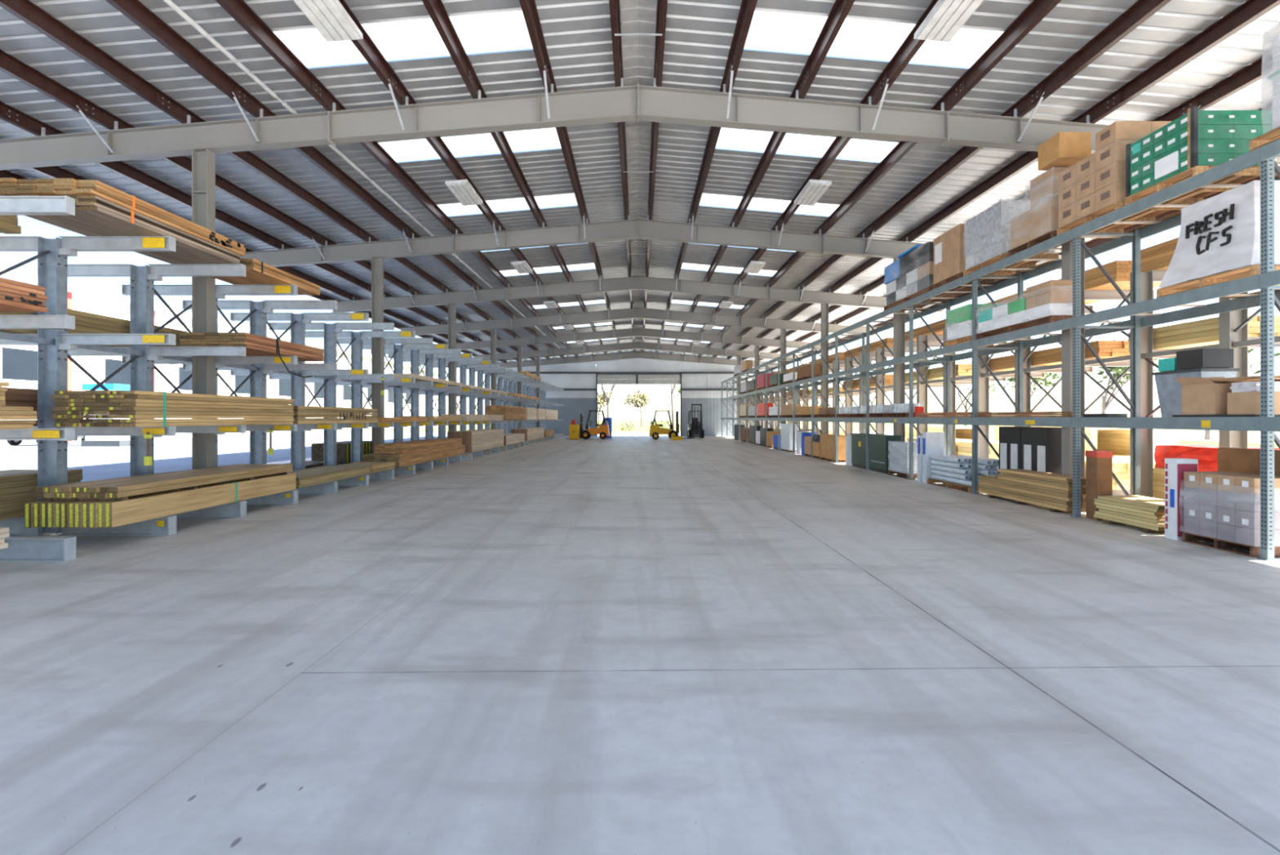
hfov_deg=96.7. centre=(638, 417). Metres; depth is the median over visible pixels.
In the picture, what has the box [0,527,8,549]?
bundle
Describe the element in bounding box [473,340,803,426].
roof frame
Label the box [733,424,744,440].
crate
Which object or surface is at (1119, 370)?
tree
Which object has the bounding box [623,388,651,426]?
tree
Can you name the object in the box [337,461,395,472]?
bundle
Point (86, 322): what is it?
bundle
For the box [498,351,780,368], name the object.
roof frame
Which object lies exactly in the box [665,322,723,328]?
skylight
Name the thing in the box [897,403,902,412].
bottle
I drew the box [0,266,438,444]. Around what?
building
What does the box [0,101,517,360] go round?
purlin
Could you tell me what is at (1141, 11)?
purlin
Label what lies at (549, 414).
bundle
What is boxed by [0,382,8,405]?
bundle
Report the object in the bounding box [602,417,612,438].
drum
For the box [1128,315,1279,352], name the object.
bundle
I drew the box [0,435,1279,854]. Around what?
floor
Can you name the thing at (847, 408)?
bottle
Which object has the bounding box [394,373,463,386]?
bundle
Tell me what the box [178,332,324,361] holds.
bundle
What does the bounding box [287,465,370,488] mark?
bundle
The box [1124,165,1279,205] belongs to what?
pallet
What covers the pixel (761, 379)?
stack
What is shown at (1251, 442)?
bundle
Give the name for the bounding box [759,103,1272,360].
purlin
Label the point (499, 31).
skylight
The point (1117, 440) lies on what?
bundle
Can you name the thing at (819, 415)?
pallet
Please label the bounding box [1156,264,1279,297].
pallet
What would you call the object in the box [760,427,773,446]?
crate
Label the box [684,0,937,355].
purlin
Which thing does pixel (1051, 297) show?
stack
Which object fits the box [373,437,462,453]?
bundle
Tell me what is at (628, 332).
roof frame
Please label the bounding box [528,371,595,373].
girt
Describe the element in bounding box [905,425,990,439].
bundle
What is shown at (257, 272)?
bundle
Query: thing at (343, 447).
stack
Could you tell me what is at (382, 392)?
strap
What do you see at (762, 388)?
pallet
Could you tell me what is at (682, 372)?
girt
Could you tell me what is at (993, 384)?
tree
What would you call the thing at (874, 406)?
bottle
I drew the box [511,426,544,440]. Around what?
bundle
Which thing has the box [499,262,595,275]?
skylight
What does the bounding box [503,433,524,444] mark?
bundle
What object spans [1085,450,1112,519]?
carton
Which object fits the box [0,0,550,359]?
purlin
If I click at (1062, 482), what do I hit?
bundle
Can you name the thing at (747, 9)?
purlin
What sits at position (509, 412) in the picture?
bundle
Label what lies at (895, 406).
bottle
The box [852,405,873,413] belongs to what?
pack
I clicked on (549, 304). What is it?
lamp
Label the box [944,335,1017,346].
pallet
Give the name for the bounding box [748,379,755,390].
stack
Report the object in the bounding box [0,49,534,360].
purlin
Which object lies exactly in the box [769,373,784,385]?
stack
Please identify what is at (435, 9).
purlin
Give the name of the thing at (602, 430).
forklift
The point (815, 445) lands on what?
carton
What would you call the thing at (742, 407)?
stack
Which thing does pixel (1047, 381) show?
tree
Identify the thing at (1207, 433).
tree
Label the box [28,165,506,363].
purlin
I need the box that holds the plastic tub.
[1151,368,1239,417]
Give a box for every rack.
[0,195,499,560]
[468,366,563,450]
[720,138,1279,560]
[740,270,1279,499]
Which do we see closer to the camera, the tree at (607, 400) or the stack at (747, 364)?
the stack at (747, 364)
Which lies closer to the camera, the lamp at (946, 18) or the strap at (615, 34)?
the lamp at (946, 18)
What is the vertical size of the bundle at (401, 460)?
0.337 m
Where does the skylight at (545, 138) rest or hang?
attached to the ceiling
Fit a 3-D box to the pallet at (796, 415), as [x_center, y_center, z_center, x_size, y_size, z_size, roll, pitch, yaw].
[7.265,-0.076,24.400,0.470,0.130,2.200,0,0,0]
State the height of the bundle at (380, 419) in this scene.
0.134 m
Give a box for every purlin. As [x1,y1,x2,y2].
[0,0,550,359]
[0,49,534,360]
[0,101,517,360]
[0,169,490,360]
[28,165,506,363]
[105,0,564,358]
[215,0,578,356]
[338,0,592,355]
[422,0,607,354]
[519,0,622,353]
[608,0,635,351]
[641,0,667,351]
[654,0,757,353]
[669,0,854,354]
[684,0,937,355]
[697,0,1062,356]
[712,0,1171,358]
[726,0,1279,359]
[742,52,1272,360]
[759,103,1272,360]
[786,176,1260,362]
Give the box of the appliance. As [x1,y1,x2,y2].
[888,441,917,473]
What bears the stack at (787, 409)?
on the pallet
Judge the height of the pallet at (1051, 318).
0.130 m
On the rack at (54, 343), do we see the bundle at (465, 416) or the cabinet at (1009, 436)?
the bundle at (465, 416)
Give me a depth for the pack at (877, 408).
16.58 m
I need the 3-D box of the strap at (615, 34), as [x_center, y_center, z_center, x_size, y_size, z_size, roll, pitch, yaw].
[0.000,-5.789,8.600,0.720,0.005,0.040,0,0,0]
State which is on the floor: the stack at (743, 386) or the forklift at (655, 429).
the forklift at (655, 429)
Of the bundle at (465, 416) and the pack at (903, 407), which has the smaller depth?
the pack at (903, 407)
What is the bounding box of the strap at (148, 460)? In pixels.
[143,431,152,465]
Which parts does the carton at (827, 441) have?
lid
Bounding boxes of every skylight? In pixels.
[273,10,533,67]
[378,127,560,161]
[437,193,577,215]
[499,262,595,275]
[532,299,604,308]
[553,322,611,328]
[567,337,615,342]
[661,337,709,342]
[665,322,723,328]
[671,299,744,308]
[681,262,777,275]
[699,193,839,215]
[715,127,898,161]
[744,10,1003,67]
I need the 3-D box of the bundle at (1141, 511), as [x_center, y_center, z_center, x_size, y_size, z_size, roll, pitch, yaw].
[7.415,1.371,8.294,0.666,0.339,1.104,0,0,0]
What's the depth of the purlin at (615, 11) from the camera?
11.33 m
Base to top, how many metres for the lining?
0.057 m
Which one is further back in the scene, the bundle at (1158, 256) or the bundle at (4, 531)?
the bundle at (1158, 256)
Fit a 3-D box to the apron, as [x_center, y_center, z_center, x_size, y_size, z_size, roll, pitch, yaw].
[0.000,1.665,58.250,26.400,0.070,15.500,0,0,0]
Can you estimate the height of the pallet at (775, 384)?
0.130 m
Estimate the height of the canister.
0.280 m
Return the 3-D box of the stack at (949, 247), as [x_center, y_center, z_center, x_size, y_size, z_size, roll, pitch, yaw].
[7.561,-3.718,13.025,1.052,1.074,1.104,0,0,0]
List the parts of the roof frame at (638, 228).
splice plate, splice plate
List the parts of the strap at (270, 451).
handle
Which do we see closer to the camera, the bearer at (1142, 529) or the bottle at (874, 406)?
the bearer at (1142, 529)
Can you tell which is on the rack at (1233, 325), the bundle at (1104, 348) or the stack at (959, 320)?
the bundle at (1104, 348)
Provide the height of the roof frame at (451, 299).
7.533 m
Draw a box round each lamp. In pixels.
[293,0,362,42]
[444,179,482,205]
[511,260,532,273]
[543,300,558,308]
[562,324,573,329]
[575,340,584,344]
[692,340,701,344]
[702,324,714,329]
[718,300,733,308]
[744,260,765,273]
[794,179,831,205]
[914,0,983,42]
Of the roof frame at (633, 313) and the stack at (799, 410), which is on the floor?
the roof frame at (633, 313)
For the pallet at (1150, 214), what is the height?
0.130 m
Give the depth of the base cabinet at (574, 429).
41.58 m
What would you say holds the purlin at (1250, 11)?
attached to the roof frame
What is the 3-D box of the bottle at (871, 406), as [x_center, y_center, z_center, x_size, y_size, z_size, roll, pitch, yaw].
[7.350,-0.261,17.820,0.171,0.240,0.180,0,0,0]
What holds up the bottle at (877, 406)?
on the pack at (877, 408)
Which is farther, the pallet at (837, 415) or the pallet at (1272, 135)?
the pallet at (837, 415)
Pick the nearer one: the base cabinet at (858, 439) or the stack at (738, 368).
the base cabinet at (858, 439)
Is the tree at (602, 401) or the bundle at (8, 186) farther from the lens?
the tree at (602, 401)
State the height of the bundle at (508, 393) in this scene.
0.144 m
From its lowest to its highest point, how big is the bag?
0.307 m
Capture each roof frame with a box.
[0,65,1279,477]
[240,213,1061,453]
[331,273,945,434]
[400,305,876,428]
[456,325,832,428]
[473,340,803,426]
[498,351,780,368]
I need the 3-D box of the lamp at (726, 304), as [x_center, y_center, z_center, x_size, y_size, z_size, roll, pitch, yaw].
[4.150,-5.485,27.000,0.500,0.375,1.300,0,0,0]
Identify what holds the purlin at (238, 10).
attached to the ceiling
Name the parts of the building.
pane, post, pane, post, pane, pane, pane, pane, pane, pane, pane, pane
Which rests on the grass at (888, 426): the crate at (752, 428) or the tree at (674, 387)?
the tree at (674, 387)
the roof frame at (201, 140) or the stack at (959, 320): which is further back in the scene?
the stack at (959, 320)
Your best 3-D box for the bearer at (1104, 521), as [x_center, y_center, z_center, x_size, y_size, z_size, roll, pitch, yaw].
[7.405,1.571,8.600,0.690,0.059,0.100,0,0,0]
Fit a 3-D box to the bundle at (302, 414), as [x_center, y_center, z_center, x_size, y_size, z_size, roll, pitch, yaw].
[-6.963,-0.057,12.425,1.031,0.344,3.349,0,0,0]
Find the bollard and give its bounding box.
[671,435,682,439]
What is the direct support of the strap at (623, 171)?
attached to the purlin at (615, 11)
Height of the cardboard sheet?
0.046 m
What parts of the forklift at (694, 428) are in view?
mast rail, mast rail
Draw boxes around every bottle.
[845,406,851,413]
[860,405,863,413]
[862,405,866,413]
[870,405,873,413]
[872,404,876,413]
[875,404,879,413]
[879,404,882,413]
[881,404,888,413]
[889,404,893,413]
[893,404,897,412]
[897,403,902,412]
[901,403,905,412]
[904,403,909,412]
[913,403,919,412]
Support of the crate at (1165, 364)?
on the plastic tub
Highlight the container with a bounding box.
[80,383,129,446]
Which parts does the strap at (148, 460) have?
handle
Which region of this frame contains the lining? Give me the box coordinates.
[619,0,657,350]
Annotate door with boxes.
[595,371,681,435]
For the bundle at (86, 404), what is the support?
on the rack at (54, 343)
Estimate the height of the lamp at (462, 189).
0.376 m
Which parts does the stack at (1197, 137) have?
corner post, corner post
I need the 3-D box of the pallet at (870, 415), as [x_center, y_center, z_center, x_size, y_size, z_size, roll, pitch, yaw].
[7.265,-0.076,16.825,0.470,0.130,1.050,0,0,0]
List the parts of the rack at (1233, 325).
brace rod, brace rod, brace rod, brace rod, brace rod, brace rod, brace rod, brace rod, brace rod, brace rod, brace rod, brace rod, brace rod, brace rod, brace rod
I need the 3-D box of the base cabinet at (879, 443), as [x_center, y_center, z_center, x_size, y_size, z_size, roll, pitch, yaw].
[7.290,1.050,16.825,0.460,1.100,1.190,0,0,0]
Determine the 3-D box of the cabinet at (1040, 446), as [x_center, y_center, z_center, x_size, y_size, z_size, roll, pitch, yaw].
[7.759,0.890,10.825,0.482,1.420,0.750,0,0,0]
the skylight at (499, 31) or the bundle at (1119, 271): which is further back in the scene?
the bundle at (1119, 271)
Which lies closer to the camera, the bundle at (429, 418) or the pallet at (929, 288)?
the pallet at (929, 288)
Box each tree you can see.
[597,386,613,423]
[600,384,615,417]
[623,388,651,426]
[671,384,678,430]
[956,360,999,426]
[996,372,1061,396]
[1087,336,1159,413]
[1153,320,1279,439]
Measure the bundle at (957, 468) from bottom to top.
0.570 m
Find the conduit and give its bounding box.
[163,0,569,356]
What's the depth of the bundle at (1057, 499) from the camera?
10.21 m
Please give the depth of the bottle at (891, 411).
15.85 m
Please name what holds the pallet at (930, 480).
on the floor
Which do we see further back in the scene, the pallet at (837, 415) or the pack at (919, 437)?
the pallet at (837, 415)
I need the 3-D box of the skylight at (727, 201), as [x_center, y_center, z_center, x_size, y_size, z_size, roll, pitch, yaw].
[3.448,-5.789,15.370,3.816,0.328,0.940,0,0,0]
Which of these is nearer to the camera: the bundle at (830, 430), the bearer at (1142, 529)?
the bearer at (1142, 529)
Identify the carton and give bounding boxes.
[741,427,749,442]
[766,431,780,448]
[804,435,814,457]
[812,441,820,458]
[820,434,845,462]
[1038,132,1091,170]
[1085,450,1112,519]
[1164,457,1198,540]
[1175,376,1231,414]
[1217,447,1279,475]
[1226,391,1279,414]
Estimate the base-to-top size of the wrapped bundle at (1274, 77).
1.178 m
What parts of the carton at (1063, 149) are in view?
panel, panel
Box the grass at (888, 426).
[316,420,1277,431]
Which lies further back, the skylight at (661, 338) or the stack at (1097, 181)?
the skylight at (661, 338)
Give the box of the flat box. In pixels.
[1083,413,1127,417]
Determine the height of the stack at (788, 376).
0.344 m
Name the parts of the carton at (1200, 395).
panel, panel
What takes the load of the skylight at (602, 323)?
attached to the ceiling
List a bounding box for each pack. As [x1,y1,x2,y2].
[838,406,853,413]
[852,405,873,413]
[872,404,890,413]
[889,403,919,413]
[917,435,922,481]
[922,431,944,483]
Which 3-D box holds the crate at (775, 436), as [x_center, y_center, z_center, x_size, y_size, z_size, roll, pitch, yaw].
[7.280,1.242,29.325,0.450,0.715,0.950,0,0,0]
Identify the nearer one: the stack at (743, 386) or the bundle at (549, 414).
the stack at (743, 386)
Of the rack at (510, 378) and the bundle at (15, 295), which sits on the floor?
the rack at (510, 378)
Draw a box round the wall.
[496,350,780,435]
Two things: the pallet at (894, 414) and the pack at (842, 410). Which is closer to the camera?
the pallet at (894, 414)
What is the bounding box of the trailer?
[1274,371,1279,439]
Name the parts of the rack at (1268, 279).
upright post, upright post, upright post, upright post, upright post, upright post, upright post, upright post, upright post, upright post, upright post, upright post, upright post, upright post, upright post, upright post, upright post, upright post, upright post, upright post, upright post, upright post, upright post, upright post, upright post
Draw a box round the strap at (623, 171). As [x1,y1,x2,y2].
[622,171,653,172]
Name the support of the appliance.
on the pallet at (900, 474)
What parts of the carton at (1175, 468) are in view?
panel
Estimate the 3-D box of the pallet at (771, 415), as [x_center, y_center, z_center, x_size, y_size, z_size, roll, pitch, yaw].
[7.265,-0.076,29.850,0.470,0.130,1.900,0,0,0]
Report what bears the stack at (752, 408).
on the pallet
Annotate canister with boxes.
[914,406,924,417]
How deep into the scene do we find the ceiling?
10.18 m
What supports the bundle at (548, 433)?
on the rack at (510, 378)
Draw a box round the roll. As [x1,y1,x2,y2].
[845,435,852,465]
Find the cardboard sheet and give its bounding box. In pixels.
[1208,375,1279,383]
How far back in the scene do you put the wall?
50.30 m
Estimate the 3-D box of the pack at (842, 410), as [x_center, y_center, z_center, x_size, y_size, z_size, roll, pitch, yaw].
[7.250,-0.280,19.700,0.460,0.277,1.006,0,0,0]
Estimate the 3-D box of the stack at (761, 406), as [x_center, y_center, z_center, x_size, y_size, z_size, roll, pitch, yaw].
[7.265,-0.488,32.700,0.424,0.694,1.934,0,0,0]
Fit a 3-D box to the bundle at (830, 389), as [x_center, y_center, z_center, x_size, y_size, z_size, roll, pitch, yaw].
[9.265,-1.263,27.099,1.166,0.216,4.196,0,0,0]
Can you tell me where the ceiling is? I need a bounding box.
[0,0,1279,361]
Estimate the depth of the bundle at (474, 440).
23.35 m
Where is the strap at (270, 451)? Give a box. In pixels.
[267,427,273,454]
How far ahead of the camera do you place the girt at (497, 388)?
50.10 m
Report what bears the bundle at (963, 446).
on the rack at (1233, 325)
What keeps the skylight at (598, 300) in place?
attached to the ceiling
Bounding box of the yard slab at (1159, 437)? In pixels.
[853,431,1278,462]
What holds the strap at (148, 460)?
hanging from the rack at (54, 343)
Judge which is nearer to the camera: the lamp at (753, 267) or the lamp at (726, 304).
the lamp at (753, 267)
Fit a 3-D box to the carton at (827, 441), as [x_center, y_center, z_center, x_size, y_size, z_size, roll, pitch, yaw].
[7.280,1.117,21.275,0.450,0.965,1.650,0,0,0]
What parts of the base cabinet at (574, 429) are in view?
door, door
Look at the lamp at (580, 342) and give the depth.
40.17 m
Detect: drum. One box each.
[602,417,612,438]
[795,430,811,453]
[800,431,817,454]
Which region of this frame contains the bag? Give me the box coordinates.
[813,434,820,442]
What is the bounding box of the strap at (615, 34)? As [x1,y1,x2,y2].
[614,33,662,35]
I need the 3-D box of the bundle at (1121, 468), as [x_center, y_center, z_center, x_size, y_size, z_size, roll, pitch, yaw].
[9.250,1.089,12.049,1.096,0.499,2.893,0,0,0]
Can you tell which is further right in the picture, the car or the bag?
the bag
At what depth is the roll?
19.23 m
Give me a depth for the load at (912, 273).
14.80 m
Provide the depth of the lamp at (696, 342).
40.17 m
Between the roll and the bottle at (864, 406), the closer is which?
the bottle at (864, 406)
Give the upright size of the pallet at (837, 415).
0.130 m
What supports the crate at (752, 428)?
on the floor
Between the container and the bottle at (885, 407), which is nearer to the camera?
the bottle at (885, 407)
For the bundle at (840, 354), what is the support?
on the rack at (1233, 325)
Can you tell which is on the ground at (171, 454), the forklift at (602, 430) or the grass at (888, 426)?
the grass at (888, 426)
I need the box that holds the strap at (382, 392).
[380,377,384,395]
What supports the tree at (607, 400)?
on the grass at (888, 426)
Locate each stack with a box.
[311,440,371,464]
[733,364,743,374]
[739,404,752,415]
[740,382,748,392]
[742,360,752,370]
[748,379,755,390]
[748,405,757,415]
[756,373,771,388]
[757,402,772,415]
[768,406,781,415]
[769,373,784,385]
[781,404,800,414]
[783,372,797,381]
[795,405,820,414]
[797,364,820,377]
[818,407,839,413]
[933,223,965,284]
[946,303,1004,341]
[965,200,1054,269]
[978,280,1072,333]
[1010,167,1068,249]
[1058,121,1171,227]
[1125,106,1276,197]
[1183,471,1279,546]
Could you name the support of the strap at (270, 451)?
hanging from the rack at (54, 343)
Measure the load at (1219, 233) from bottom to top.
0.975 m
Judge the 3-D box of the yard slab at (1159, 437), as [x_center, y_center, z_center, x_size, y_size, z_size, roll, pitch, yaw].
[41.625,1.668,47.500,56.750,0.065,125.000,0,0,0]
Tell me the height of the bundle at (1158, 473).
0.497 m
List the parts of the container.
lid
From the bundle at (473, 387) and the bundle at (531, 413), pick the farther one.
the bundle at (531, 413)
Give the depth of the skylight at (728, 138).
12.04 m
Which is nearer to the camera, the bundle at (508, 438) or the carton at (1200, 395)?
the carton at (1200, 395)
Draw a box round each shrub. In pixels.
[616,420,636,430]
[647,420,669,430]
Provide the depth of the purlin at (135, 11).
9.39 m
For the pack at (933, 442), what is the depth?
13.95 m
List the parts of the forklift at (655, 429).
mast rail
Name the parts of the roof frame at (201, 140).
plate, splice plate, ridge plate, splice plate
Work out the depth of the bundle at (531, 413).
34.17 m
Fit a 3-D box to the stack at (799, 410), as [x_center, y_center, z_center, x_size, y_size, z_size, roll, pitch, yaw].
[7.265,-0.313,24.400,0.424,0.344,2.134,0,0,0]
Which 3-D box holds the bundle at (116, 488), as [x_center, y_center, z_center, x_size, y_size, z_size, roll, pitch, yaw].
[-6.946,0.945,8.799,1.028,0.178,3.636,0,0,0]
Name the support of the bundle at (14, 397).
on the rack at (54, 343)
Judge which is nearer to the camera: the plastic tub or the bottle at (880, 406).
the plastic tub
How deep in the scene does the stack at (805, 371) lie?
23.69 m
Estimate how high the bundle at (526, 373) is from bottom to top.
0.214 m
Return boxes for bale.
[1154,444,1279,471]
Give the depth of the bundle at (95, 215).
7.52 m
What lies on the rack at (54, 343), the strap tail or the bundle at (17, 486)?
the bundle at (17, 486)
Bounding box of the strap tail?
[276,339,311,377]
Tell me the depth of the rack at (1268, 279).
9.20 m
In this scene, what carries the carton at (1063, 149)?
on the stack at (1042, 217)
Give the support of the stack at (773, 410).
on the pallet
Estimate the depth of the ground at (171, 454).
25.53 m
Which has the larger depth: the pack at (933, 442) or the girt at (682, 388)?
the girt at (682, 388)
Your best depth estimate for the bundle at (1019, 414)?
10.39 m
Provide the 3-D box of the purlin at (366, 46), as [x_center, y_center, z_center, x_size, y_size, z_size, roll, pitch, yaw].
[-4.089,-5.578,25.350,0.160,0.210,50.300,0,0,0]
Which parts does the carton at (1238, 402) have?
panel, panel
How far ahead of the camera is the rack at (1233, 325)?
11.88 m
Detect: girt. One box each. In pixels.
[497,388,595,390]
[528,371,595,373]
[681,371,776,373]
[681,388,737,390]
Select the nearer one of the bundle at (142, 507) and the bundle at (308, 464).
the bundle at (142, 507)
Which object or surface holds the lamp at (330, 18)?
hanging from the purlin at (366, 46)
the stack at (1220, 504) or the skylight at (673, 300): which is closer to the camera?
the stack at (1220, 504)
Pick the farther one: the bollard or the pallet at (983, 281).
the bollard
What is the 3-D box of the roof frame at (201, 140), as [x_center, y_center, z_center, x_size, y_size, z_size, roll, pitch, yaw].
[0.000,-2.166,9.728,25.200,7.533,0.924,0,0,0]
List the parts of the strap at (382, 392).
handle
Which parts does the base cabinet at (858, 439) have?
lid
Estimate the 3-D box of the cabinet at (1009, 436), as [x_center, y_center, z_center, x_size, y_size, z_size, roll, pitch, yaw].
[7.759,0.890,11.550,0.482,1.420,0.660,0,0,0]
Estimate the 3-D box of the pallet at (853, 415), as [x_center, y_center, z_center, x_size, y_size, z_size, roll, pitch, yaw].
[7.265,-0.076,18.350,0.470,0.130,1.300,0,0,0]
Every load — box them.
[884,241,933,305]
[1158,180,1279,287]
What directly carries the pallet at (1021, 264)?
on the rack at (1268, 279)
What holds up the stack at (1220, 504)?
on the pallet at (1219, 544)
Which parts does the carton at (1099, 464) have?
lid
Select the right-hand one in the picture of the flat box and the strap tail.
the flat box
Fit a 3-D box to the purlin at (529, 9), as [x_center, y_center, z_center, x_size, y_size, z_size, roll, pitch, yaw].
[-1.545,-5.794,25.350,0.160,0.210,50.300,0,0,0]
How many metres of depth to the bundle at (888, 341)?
21.04 m
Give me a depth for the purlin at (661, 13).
11.33 m
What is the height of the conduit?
0.070 m
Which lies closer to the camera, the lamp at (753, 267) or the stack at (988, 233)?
the stack at (988, 233)
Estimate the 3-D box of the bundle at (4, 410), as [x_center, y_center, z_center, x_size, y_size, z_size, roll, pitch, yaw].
[-6.980,-0.002,4.756,1.036,0.234,2.712,0,0,0]
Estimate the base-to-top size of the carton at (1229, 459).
1.200 m
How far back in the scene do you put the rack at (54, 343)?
9.22 m
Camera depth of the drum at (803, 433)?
24.55 m
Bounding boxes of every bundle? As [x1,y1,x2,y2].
[0,177,245,255]
[0,195,21,234]
[0,277,48,311]
[0,308,188,346]
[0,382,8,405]
[0,387,85,426]
[0,405,36,429]
[0,469,82,519]
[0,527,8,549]
[4,195,239,263]
[24,472,296,527]
[34,463,293,500]
[51,390,294,426]
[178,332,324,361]
[211,257,320,295]
[244,405,377,423]
[285,460,339,468]
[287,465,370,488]
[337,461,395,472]
[361,444,465,467]
[366,417,426,422]
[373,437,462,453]
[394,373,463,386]
[400,415,462,421]
[440,413,503,420]
[447,428,503,452]
[461,384,506,394]
[485,405,525,420]
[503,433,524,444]
[506,392,538,399]
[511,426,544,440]
[518,371,541,379]
[525,407,537,419]
[537,408,545,419]
[542,408,557,419]
[543,429,554,436]
[786,363,808,373]
[786,388,820,398]
[800,427,844,435]
[808,351,844,364]
[808,386,844,395]
[842,373,893,390]
[844,337,893,357]
[905,318,946,341]
[905,364,972,382]
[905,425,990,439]
[906,437,999,458]
[915,411,991,417]
[929,454,999,486]
[977,411,1072,417]
[977,475,1085,511]
[986,260,1160,305]
[989,340,1129,371]
[994,425,1129,459]
[997,468,1085,490]
[1084,456,1155,489]
[1093,495,1164,530]
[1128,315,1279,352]
[1140,237,1178,271]
[1153,466,1164,498]
[1176,440,1278,447]
[1261,34,1279,129]
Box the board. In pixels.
[1172,414,1279,417]
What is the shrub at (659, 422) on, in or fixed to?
on the grass at (888, 426)
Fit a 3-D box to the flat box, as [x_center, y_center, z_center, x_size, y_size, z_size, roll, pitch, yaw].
[7.915,-0.041,9.650,0.330,0.060,0.500,0,0,0]
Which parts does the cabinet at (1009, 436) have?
panel, panel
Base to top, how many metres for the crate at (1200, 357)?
0.260 m
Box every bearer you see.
[988,494,1003,497]
[1014,500,1029,503]
[1049,507,1072,511]
[1102,519,1125,524]
[1140,527,1164,533]
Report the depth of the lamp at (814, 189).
13.44 m
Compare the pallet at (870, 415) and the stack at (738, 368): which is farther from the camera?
the stack at (738, 368)
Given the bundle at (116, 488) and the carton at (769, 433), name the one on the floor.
the carton at (769, 433)
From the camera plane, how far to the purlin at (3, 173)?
23.68 m
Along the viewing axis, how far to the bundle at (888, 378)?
21.04 m
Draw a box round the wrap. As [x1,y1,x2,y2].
[1230,381,1279,392]
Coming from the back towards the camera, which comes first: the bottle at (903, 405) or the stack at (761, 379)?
the stack at (761, 379)
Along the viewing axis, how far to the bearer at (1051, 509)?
9.65 m
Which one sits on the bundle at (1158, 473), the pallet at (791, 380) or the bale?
the bale
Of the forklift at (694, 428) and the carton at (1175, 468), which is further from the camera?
the forklift at (694, 428)
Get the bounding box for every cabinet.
[568,424,579,439]
[850,432,880,469]
[868,434,902,473]
[999,426,1028,473]
[1020,426,1061,474]
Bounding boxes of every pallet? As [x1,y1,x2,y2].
[756,386,768,390]
[756,415,772,417]
[768,383,782,387]
[768,414,780,417]
[780,414,792,417]
[782,379,796,384]
[795,414,817,417]
[796,374,821,381]
[817,413,835,417]
[836,413,848,417]
[848,413,866,417]
[868,413,886,417]
[884,286,972,311]
[886,412,914,417]
[888,469,917,478]
[927,477,978,492]
[932,272,1008,289]
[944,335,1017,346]
[963,253,1058,275]
[975,315,1072,339]
[1007,230,1072,257]
[1056,201,1183,235]
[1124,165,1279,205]
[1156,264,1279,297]
[1182,531,1279,557]
[1248,126,1279,151]
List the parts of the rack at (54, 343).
brace rod, brace rod, brace rod, brace rod, brace rod, brace rod, brace rod, brace rod, brace rod, brace rod, brace rod, brace rod, brace rod, brace rod, brace rod, brace rod, brace rod, brace rod, brace rod, brace rod, brace rod, brace rod, brace rod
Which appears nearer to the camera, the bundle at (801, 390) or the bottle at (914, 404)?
the bottle at (914, 404)
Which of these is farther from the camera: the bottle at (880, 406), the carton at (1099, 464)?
the bottle at (880, 406)
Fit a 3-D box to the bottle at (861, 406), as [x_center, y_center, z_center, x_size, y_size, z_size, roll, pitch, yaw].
[7.130,-0.261,18.040,0.171,0.240,0.180,0,0,0]
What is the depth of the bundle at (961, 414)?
13.02 m
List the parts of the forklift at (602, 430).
mast rail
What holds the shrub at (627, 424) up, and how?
on the grass at (888, 426)
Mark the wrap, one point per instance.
(1250, 386)
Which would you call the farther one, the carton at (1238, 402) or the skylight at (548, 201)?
the skylight at (548, 201)
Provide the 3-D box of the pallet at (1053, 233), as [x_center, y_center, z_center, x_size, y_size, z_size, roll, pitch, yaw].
[7.265,-3.116,10.255,0.470,0.130,1.190,0,0,0]
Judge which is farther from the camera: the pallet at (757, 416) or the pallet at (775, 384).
the pallet at (757, 416)
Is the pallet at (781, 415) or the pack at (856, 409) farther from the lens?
the pallet at (781, 415)
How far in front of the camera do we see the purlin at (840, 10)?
9.82 m
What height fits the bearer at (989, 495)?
0.059 m
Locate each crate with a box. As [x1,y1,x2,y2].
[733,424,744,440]
[749,425,762,444]
[755,431,759,444]
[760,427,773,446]
[773,434,781,448]
[780,423,798,452]
[1158,357,1177,371]
[1176,348,1233,369]
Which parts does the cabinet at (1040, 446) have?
panel, panel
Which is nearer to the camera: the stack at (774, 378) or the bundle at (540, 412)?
the stack at (774, 378)
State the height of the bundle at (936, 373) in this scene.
0.308 m
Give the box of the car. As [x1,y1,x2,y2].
[6,435,85,444]
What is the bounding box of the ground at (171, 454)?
[0,419,1278,481]
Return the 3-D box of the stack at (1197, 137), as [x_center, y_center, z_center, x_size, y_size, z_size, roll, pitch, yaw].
[7.577,-3.566,7.701,1.126,0.771,1.040,0,0,0]
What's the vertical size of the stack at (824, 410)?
0.244 m
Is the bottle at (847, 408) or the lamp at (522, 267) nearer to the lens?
the bottle at (847, 408)
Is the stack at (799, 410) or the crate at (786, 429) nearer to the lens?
the stack at (799, 410)
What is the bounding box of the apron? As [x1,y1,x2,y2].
[597,431,667,435]
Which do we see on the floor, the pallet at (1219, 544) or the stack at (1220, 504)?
the pallet at (1219, 544)
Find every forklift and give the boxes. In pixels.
[565,409,609,439]
[648,409,693,439]
[686,404,704,438]

